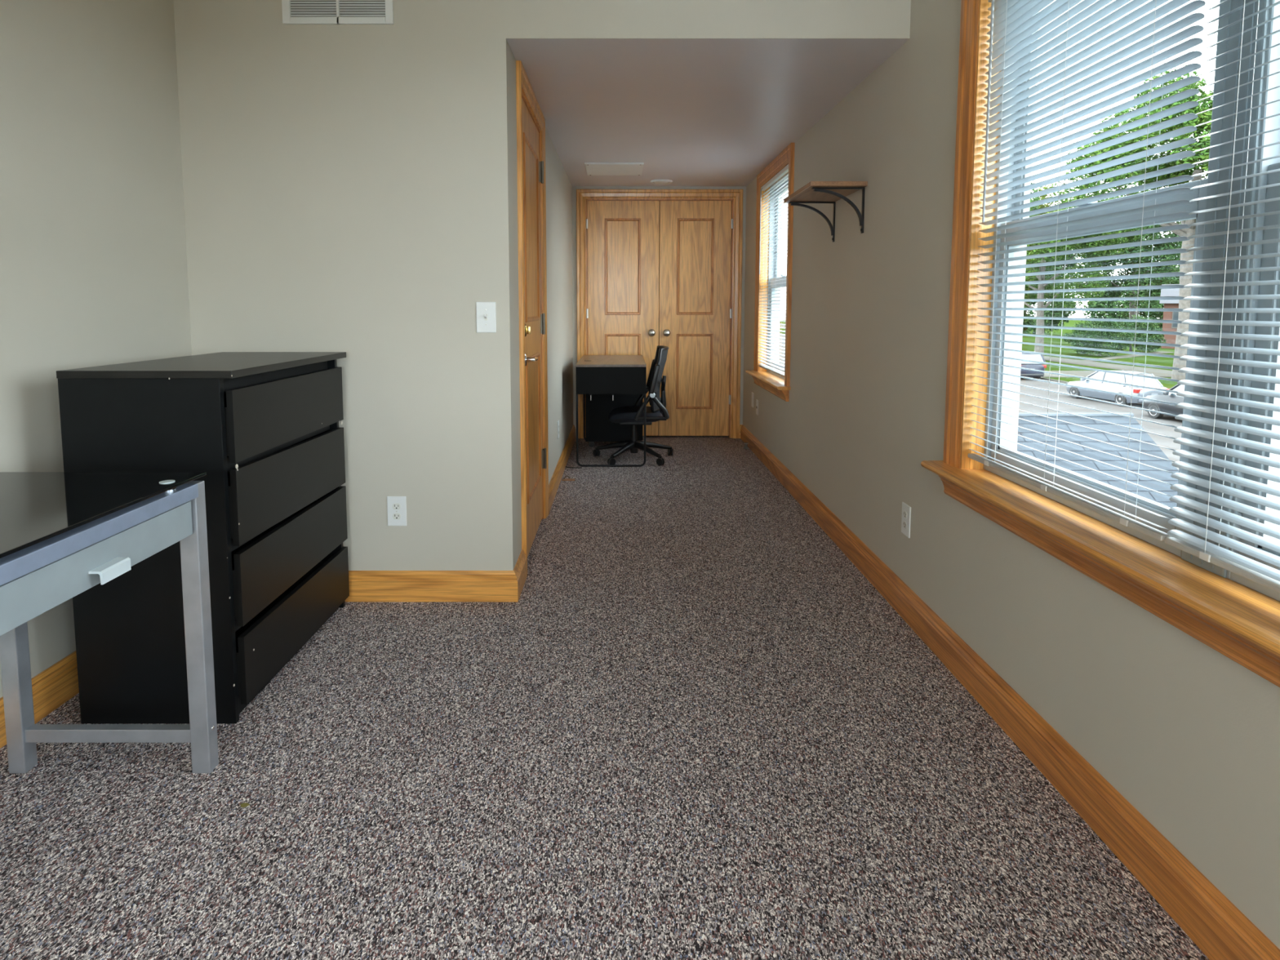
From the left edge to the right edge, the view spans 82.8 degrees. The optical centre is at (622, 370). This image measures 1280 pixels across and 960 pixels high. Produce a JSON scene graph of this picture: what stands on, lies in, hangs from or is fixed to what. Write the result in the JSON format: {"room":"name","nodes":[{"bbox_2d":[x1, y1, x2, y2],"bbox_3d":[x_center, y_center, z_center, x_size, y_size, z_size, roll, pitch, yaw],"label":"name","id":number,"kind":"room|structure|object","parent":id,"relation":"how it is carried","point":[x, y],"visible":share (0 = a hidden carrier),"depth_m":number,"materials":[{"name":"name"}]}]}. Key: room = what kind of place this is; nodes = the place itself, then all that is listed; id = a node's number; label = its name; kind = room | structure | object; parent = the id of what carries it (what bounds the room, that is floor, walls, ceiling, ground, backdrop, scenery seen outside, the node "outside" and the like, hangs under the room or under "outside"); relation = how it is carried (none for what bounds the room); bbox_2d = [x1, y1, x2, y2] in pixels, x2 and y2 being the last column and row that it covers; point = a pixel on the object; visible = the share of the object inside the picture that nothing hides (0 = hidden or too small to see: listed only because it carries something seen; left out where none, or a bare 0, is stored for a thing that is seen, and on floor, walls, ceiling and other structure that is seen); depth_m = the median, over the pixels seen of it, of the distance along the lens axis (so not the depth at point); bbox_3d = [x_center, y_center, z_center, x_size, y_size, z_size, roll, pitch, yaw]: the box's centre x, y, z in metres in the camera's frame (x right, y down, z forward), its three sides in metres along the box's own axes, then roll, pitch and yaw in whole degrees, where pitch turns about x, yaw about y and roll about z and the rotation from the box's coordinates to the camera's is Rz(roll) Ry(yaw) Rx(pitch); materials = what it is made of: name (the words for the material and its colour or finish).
{"room":"home office","nodes":[
{"label":"home office","id":0,"kind":"room"},
{"bbox_2d":[0,0,191,697],"bbox_3d":[-1.845,-0.149,0.126,0.150,2.750,5.977,0,5,0],"label":"wall","id":1,"kind":"structure","parent":0,"point":[94,270],"depth_m":2.36,"materials":[{"name":"beige paint"}]},
{"bbox_2d":[0,650,79,748],"bbox_3d":[-1.759,1.157,0.240,0.022,0.128,5.677,0,5,0],"label":"baseboard","id":2,"kind":"structure","parent":1,"relation":"attached to","point":[57,684],"depth_m":2.23,"materials":[{"name":"brown wood"}]},
{"bbox_2d":[173,0,911,570],"bbox_3d":[-0.315,-0.403,3.028,2.910,2.750,0.150,0,5,0],"label":"wall","id":3,"kind":"structure","parent":0,"point":[348,188],"depth_m":2.93,"materials":[{"name":"beige paint"}]},
{"bbox_2d":[281,0,394,24],"bbox_3d":[-1.120,-1.496,2.851,0.436,0.260,0.012,0,5,0],"label":"air vent","id":4,"kind":"object","parent":3,"relation":"in","point":[294,11],"visible":1,"depth_m":2.86,"materials":[{"name":"white metal"}]},
{"bbox_2d":[386,496,406,525],"bbox_3d":[-0.943,0.591,3.036,0.080,0.126,0.008,0,5,0],"label":"wall outlet","id":5,"kind":"object","parent":3,"relation":"attached to","point":[396,505],"visible":1,"depth_m":3.03,"materials":[{"name":"white plastic"}]},
{"bbox_2d":[392,502,400,509],"bbox_3d":[-0.943,0.570,3.032,0.034,0.027,0.003,0,5,0],"label":"receptacle","id":6,"kind":"object","parent":5,"relation":"attached to","point":[395,505],"depth_m":3.03,"materials":[{"name":"beige plastic"}]},
{"bbox_2d":[392,513,400,519],"bbox_3d":[-0.943,0.612,3.036,0.034,0.027,0.003,0,5,0],"label":"receptacle","id":7,"kind":"object","parent":5,"relation":"attached to","point":[395,516],"depth_m":3.03,"materials":[{"name":"beige plastic"}]},
{"bbox_2d":[345,549,527,601],"bbox_3d":[-1.104,0.899,3.191,1.332,0.128,0.290,0,5,0],"label":"baseboard","id":8,"kind":"structure","parent":3,"relation":"attached to","point":[364,585],"depth_m":3.05,"materials":[{"name":"brown wood"}]},
{"bbox_2d":[475,302,496,332],"bbox_3d":[-0.556,-0.216,2.957,0.080,0.126,0.024,0,5,0],"label":"light switch","id":9,"kind":"object","parent":3,"relation":"attached to","point":[485,311],"visible":1,"depth_m":2.96,"materials":[{"name":"white plastic"}]},
{"bbox_2d":[511,52,573,556],"bbox_3d":[-0.535,-0.404,4.937,0.150,2.420,3.653,0,5,0],"label":"wall","id":10,"kind":"structure","parent":0,"point":[558,186],"depth_m":4.95,"materials":[{"name":"beige paint"}]},
{"bbox_2d":[515,60,548,571],"bbox_3d":[-0.491,-0.241,3.738,0.178,2.305,1.000,0,5,0],"label":"door","id":11,"kind":"structure","parent":10,"relation":"in","point":[531,121],"depth_m":3.69,"materials":[{"name":"brown wood"}]},
{"bbox_2d":[557,420,559,439],"bbox_3d":[-0.456,0.427,5.197,0.008,0.126,0.080,0,5,0],"label":"wall outlet","id":12,"kind":"object","parent":10,"relation":"attached to","point":[558,420],"visible":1,"depth_m":5.17,"materials":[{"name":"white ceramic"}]},
{"bbox_2d":[548,424,575,514],"bbox_3d":[-0.449,0.689,5.594,0.022,0.128,2.535,0,5,0],"label":"baseboard","id":13,"kind":"structure","parent":10,"relation":"attached to","point":[554,482],"depth_m":5.22,"materials":[{"name":"brown wood"}]},
{"bbox_2d":[0,435,1209,959],"bbox_3d":[-0.950,1.080,2.544,4.500,0.120,10.480,0,5,0],"label":"floor","id":14,"kind":"structure","parent":0,"point":[695,728],"depth_m":1.83,"materials":[{"name":"carpet"}]},
{"bbox_2d":[0,471,218,773],"bbox_3d":[-1.368,0.716,1.398,0.584,0.806,1.100,0,5,0],"label":"desk","id":15,"kind":"object","parent":14,"relation":"on","point":[64,535],"visible":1,"depth_m":1.77,"materials":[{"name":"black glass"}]},
{"bbox_2d":[56,351,349,724],"bbox_3d":[-1.361,0.491,2.538,0.501,1.056,0.866,0,5,0],"label":"dresser","id":16,"kind":"object","parent":14,"relation":"on","point":[263,428],"visible":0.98,"depth_m":2.15,"materials":[{"name":"black wood"}]},
{"bbox_2d":[240,802,249,807],"bbox_3d":[-0.937,1.081,1.803,0.020,0.004,0.018,-4,6,-38],"label":"scrap","id":17,"kind":"object","parent":14,"relation":"on","point":[242,805],"visible":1,"depth_m":1.80,"materials":[{"name":"yellow paper"}]},
{"bbox_2d":[561,475,575,480],"bbox_3d":[-0.384,0.772,5.187,0.093,0.034,0.036,0,5,0],"label":"wedge","id":18,"kind":"object","parent":14,"relation":"on","point":[564,478],"visible":1,"depth_m":5.17,"materials":[{"name":"brown wood"}]},
{"bbox_2d":[575,355,646,466],"bbox_3d":[-0.085,0.306,6.122,0.540,0.800,1.095,0,5,0],"label":"writing desk","id":19,"kind":"object","parent":14,"relation":"on","point":[612,375],"visible":0.86,"depth_m":5.56,"materials":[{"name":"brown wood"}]},
{"bbox_2d":[585,394,642,447],"bbox_3d":[-0.069,0.401,6.488,0.502,0.543,0.273,0,5,0],"label":"pedestal","id":20,"kind":"object","parent":14,"relation":"on","point":[598,428],"visible":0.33,"depth_m":6.36,"materials":[{"name":"black metal"}]},
{"bbox_2d":[592,345,673,465],"bbox_3d":[0.095,0.264,5.920,0.675,0.917,0.648,0,5,0],"label":"office chair","id":21,"kind":"object","parent":14,"relation":"on","point":[633,416],"visible":0.98,"depth_m":5.76,"materials":[{"name":"black plastic"}]},
{"bbox_2d":[743,442,748,448],"bbox_3d":[1.085,0.661,6.342,0.044,0.054,0.044,0,5,0],"label":"door stop","id":22,"kind":"object","parent":14,"relation":"on","point":[745,446],"visible":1,"depth_m":6.33,"materials":[{"name":"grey rubber"}]},
{"bbox_2d":[572,186,746,438],"bbox_3d":[0.265,-0.570,6.831,1.750,2.420,0.150,0,5,0],"label":"wall","id":23,"kind":"structure","parent":0,"point":[574,188],"depth_m":6.72,"materials":[{"name":"beige paint"}]},
{"bbox_2d":[576,189,742,438],"bbox_3d":[0.345,-0.511,6.793,1.530,2.310,0.177,0,5,0],"label":"door","id":24,"kind":"structure","parent":23,"relation":"in","point":[698,233],"depth_m":6.75,"materials":[{"name":"brown wood"}]},
{"bbox_2d":[506,39,908,186],"bbox_3d":[0.340,-1.581,4.761,1.600,0.203,3.799,0,5,0],"label":"ceiling","id":25,"kind":"structure","parent":0,"point":[695,112],"depth_m":3.67,"materials":[{"name":"paint"}]},
{"bbox_2d":[584,162,644,175],"bbox_3d":[-0.060,-1.589,5.733,0.450,0.021,0.480,0,5,0],"label":"access panel","id":26,"kind":"object","parent":25,"relation":"attached to","point":[592,168],"visible":1,"depth_m":5.67,"materials":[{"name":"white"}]},
{"bbox_2d":[649,179,672,184],"bbox_3d":[0.345,-1.649,6.361,0.200,0.028,0.200,0,5,0],"label":"recessed light","id":27,"kind":"object","parent":25,"relation":"in","point":[654,181],"visible":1,"depth_m":6.32,"materials":[{"name":"white plastic"}]},
{"bbox_2d":[742,0,1279,949],"bbox_3d":[1.215,-0.347,2.394,0.150,2.750,10.530,0,5,0],"label":"wall","id":28,"kind":"structure","parent":0,"point":[1188,735],"depth_m":2.61,"materials":[{"name":"beige paint"}]},
{"bbox_2d":[751,391,753,407],"bbox_3d":[1.137,0.259,6.317,0.006,0.126,0.080,0,5,0],"label":"wall outlet","id":29,"kind":"object","parent":28,"relation":"attached to","point":[752,402],"visible":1,"depth_m":6.32,"materials":[{"name":"white plastic"}]},
{"bbox_2d":[755,399,758,415],"bbox_3d":[1.136,0.312,6.101,0.008,0.126,0.080,0,5,0],"label":"wall outlet","id":30,"kind":"object","parent":28,"relation":"attached to","point":[757,401],"visible":1,"depth_m":6.09,"materials":[{"name":"white plastic"}]},
{"bbox_2d":[745,142,795,401],"bbox_3d":[1.176,-0.698,5.470,0.252,1.728,1.270,0,5,0],"label":"window","id":31,"kind":"structure","parent":28,"relation":"in","point":[778,385],"depth_m":5.90,"materials":[{"name":"red wood"}]},
{"bbox_2d":[758,164,788,377],"bbox_3d":[1.135,-0.716,5.467,0.046,1.461,0.982,0,5,0],"label":"window blind","id":32,"kind":"object","parent":31,"relation":"attached to","point":[784,170],"visible":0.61,"depth_m":5.45,"materials":[{"name":"white plastic"}]},
{"bbox_2d":[783,181,867,242],"bbox_3d":[1.008,-0.785,3.655,0.265,0.233,0.570,0,5,0],"label":"wall shelf","id":33,"kind":"object","parent":28,"relation":"attached to","point":[814,192],"visible":1,"depth_m":3.51,"materials":[{"name":"black metal"}]},
{"bbox_2d":[901,502,911,537],"bbox_3d":[1.136,0.599,2.903,0.008,0.126,0.080,0,5,0],"label":"wall outlet","id":34,"kind":"object","parent":28,"relation":"attached to","point":[906,509],"visible":1,"depth_m":2.89,"materials":[{"name":"white plastic"}]},
{"bbox_2d":[902,520,906,528],"bbox_3d":[1.134,0.620,2.905,0.003,0.027,0.034,0,5,0],"label":"receptacle","id":35,"kind":"object","parent":34,"relation":"attached to","point":[904,522],"depth_m":2.90,"materials":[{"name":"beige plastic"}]},
{"bbox_2d":[903,511,906,518],"bbox_3d":[1.134,0.578,2.901,0.003,0.027,0.034,0,5,0],"label":"receptacle","id":36,"kind":"object","parent":34,"relation":"attached to","point":[904,512],"depth_m":2.90,"materials":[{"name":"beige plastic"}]},
{"bbox_2d":[740,424,1279,959],"bbox_3d":[1.129,0.992,2.135,0.022,0.128,9.480,0,5,0],"label":"baseboard","id":37,"kind":"structure","parent":28,"relation":"attached to","point":[1208,917],"depth_m":1.81,"materials":[{"name":"red wood"}]},
{"bbox_2d":[920,0,1279,687],"bbox_3d":[1.183,-0.384,1.425,0.265,1.808,2.115,0,5,0],"label":"window","id":38,"kind":"structure","parent":28,"relation":"in","point":[1238,618],"depth_m":1.57,"materials":[{"name":"red wood"}]},
{"bbox_2d":[967,0,1205,541],"bbox_3d":[1.147,-0.443,1.902,0.046,1.544,0.865,0,5,0],"label":"window blind","id":39,"kind":"object","parent":38,"relation":"attached to","point":[1006,15],"visible":0.98,"depth_m":1.81,"materials":[{"name":"white plastic"}]},
{"bbox_2d":[1164,0,1279,592],"bbox_3d":[1.155,-0.363,0.998,0.029,1.544,0.935,0,5,0],"label":"window blind","id":40,"kind":"object","parent":38,"relation":"attached to","point":[1260,573],"visible":1,"depth_m":1.37,"materials":[{"name":"white plastic"}]},
{"bbox_2d":[1017,413,1178,507],"bbox_3d":[3.675,2.240,8.678,4.650,3.490,10.500,0,5,0],"label":"porch roof","id":41,"kind":"structure","parent":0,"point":[1163,476],"depth_m":8.07,"materials":[{"name":"grey"}]},
{"label":"outside","id":42,"kind":"structure","parent":0,"visible":0},
{"bbox_2d":[1040,370,1171,377],"bbox_3d":[31.800,0.259,49.963,9.600,0.050,4.500,0,5,0],"label":"driveway","id":43,"kind":"structure","parent":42,"point":[1078,373],"depth_m":49.41,"materials":[{"name":"beige concrete"}]},
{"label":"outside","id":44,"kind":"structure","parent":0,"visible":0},
{"bbox_2d":[1084,351,1173,361],"bbox_3d":[47.922,-1.327,68.090,21.673,0.050,1.332,-4,6,-38],"label":"garden path","id":45,"kind":"structure","parent":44,"point":[1157,352],"depth_m":67.27,"materials":[{"name":"beige concrete"}]},
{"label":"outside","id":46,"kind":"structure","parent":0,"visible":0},
{"bbox_2d":[779,320,1177,388],"bbox_3d":[130.800,0.362,50.223,258.400,0.200,420.000,0,5,0],"label":"ground","id":47,"kind":"structure","parent":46,"point":[1151,360],"depth_m":69.15,"materials":[{"name":"green plant"}]},
{"bbox_2d":[779,333,1068,382],"bbox_3d":[26.900,1.074,40.247,0.200,0.120,320.000,0,5,0],"label":"kerb","id":48,"kind":"object","parent":47,"relation":"on","point":[1042,378],"depth_m":45.22,"materials":[{"name":"beige concrete"}]},
{"bbox_2d":[1022,293,1077,336],"bbox_3d":[65.633,-10.809,118.935,15.177,11.848,16.148,0,5,0],"label":"shrub","id":49,"kind":"object","parent":47,"relation":"on","point":[1056,313],"visible":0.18,"depth_m":113.76,"materials":[{"name":"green plant"}]},
{"bbox_2d":[1030,180,1077,311],"bbox_3d":[48.963,-13.447,91.344,14.534,20.164,16.549,-2,5,-24],"label":"leafy tree","id":50,"kind":"object","parent":47,"relation":"on","point":[1059,267],"visible":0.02,"depth_m":87.18,"materials":[{"name":"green plant"}]},
{"bbox_2d":[1023,181,1139,357],"bbox_3d":[35.674,-8.364,62.111,12.325,15.128,13.077,-3,6,-34],"label":"leafy tree","id":51,"kind":"object","parent":47,"relation":"on","point":[1039,348],"visible":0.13,"depth_m":60.17,"materials":[{"name":"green plant"}]},
{"bbox_2d":[1063,315,1134,355],"bbox_3d":[45.242,-3.269,69.000,5.480,3.962,5.786,-3,6,-27],"label":"bush","id":52,"kind":"object","parent":47,"relation":"on","point":[1101,324],"visible":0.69,"depth_m":67.76,"materials":[{"name":"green plant"}]},
{"bbox_2d":[1081,275,1164,331],"bbox_3d":[87.612,-11.688,123.014,16.769,12.303,15.761,-1,5,-7],"label":"shrub","id":53,"kind":"object","parent":47,"relation":"on","point":[1100,304],"visible":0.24,"depth_m":121.16,"materials":[{"name":"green plant"}]},
{"bbox_2d":[1070,181,1185,341],"bbox_3d":[69.683,-15.145,98.088,17.928,22.370,15.745,-2,5,-23],"label":"leafy tree","id":54,"kind":"object","parent":47,"relation":"on","point":[1165,268],"visible":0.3,"depth_m":94.13,"materials":[{"name":"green plant"}]},
{"bbox_2d":[1097,314,1167,352],"bbox_3d":[51.909,-3.681,73.716,5.786,3.962,5.480,-1,5,-11],"label":"bush","id":55,"kind":"object","parent":47,"relation":"on","point":[1142,337],"visible":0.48,"depth_m":72.47,"materials":[{"name":"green plant"}]},
{"bbox_2d":[1062,63,1213,380],"bbox_3d":[35.239,-9.001,45.261,13.623,19.335,14.453,3,6,29],"label":"leafy tree","id":56,"kind":"object","parent":47,"relation":"on","point":[1204,142],"visible":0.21,"depth_m":44.73,"materials":[{"name":"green plant"}]},
{"bbox_2d":[1159,284,1179,348],"bbox_3d":[66.000,-6.026,80.782,9.800,7.200,8.000,4,6,38],"label":"brick house","id":57,"kind":"structure","parent":47,"relation":"on","point":[1168,304],"depth_m":80.55,"materials":[{"name":"red brick"}]},
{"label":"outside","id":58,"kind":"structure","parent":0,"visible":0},
{"bbox_2d":[778,335,1182,470],"bbox_3d":[19.900,1.119,40.251,13.800,0.030,320.000,0,5,0],"label":"road","id":59,"kind":"structure","parent":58,"point":[1162,429],"depth_m":33.19,"materials":[{"name":"grey asphalt"}]},
{"bbox_2d":[1020,351,1046,378],"bbox_3d":[25.610,-0.444,47.728,2.210,1.780,4.730,0,5,-2],"label":"car","id":60,"kind":"object","parent":59,"relation":"on","point":[1033,357],"visible":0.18,"depth_m":45.46,"materials":[{"name":"silver paint"}]},
{"bbox_2d":[1066,369,1169,405],"bbox_3d":[23.912,0.769,35.187,2.110,1.550,4.630,-1,5,-7],"label":"car","id":61,"kind":"object","parent":59,"relation":"on","point":[1137,380],"visible":0.74,"depth_m":34.04,"materials":[{"name":"silver metal"}]},
{"bbox_2d":[1133,388,1142,393],"bbox_3d":[23.450,0.952,32.964,0.300,0.179,0.206,-1,5,-7],"label":"tail lamp","id":62,"kind":"object","parent":61,"relation":"attached to","point":[1135,390],"depth_m":32.86,"materials":[{"name":"red plastic"}]},
{"bbox_2d":[1142,383,1184,418],"bbox_3d":[23.111,1.239,28.502,2.210,1.780,4.830,0,5,-5],"label":"car","id":63,"kind":"object","parent":59,"relation":"on","point":[1170,397],"visible":0.22,"depth_m":29.40,"materials":[{"name":"grey paint"}]},
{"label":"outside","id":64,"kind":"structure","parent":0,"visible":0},
{"bbox_2d":[779,324,1172,375],"bbox_3d":[38.100,1.109,40.250,3.000,0.050,320.000,0,5,0],"label":"sidewalk","id":65,"kind":"structure","parent":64,"point":[1117,366],"depth_m":56.24,"materials":[{"name":"beige concrete"}]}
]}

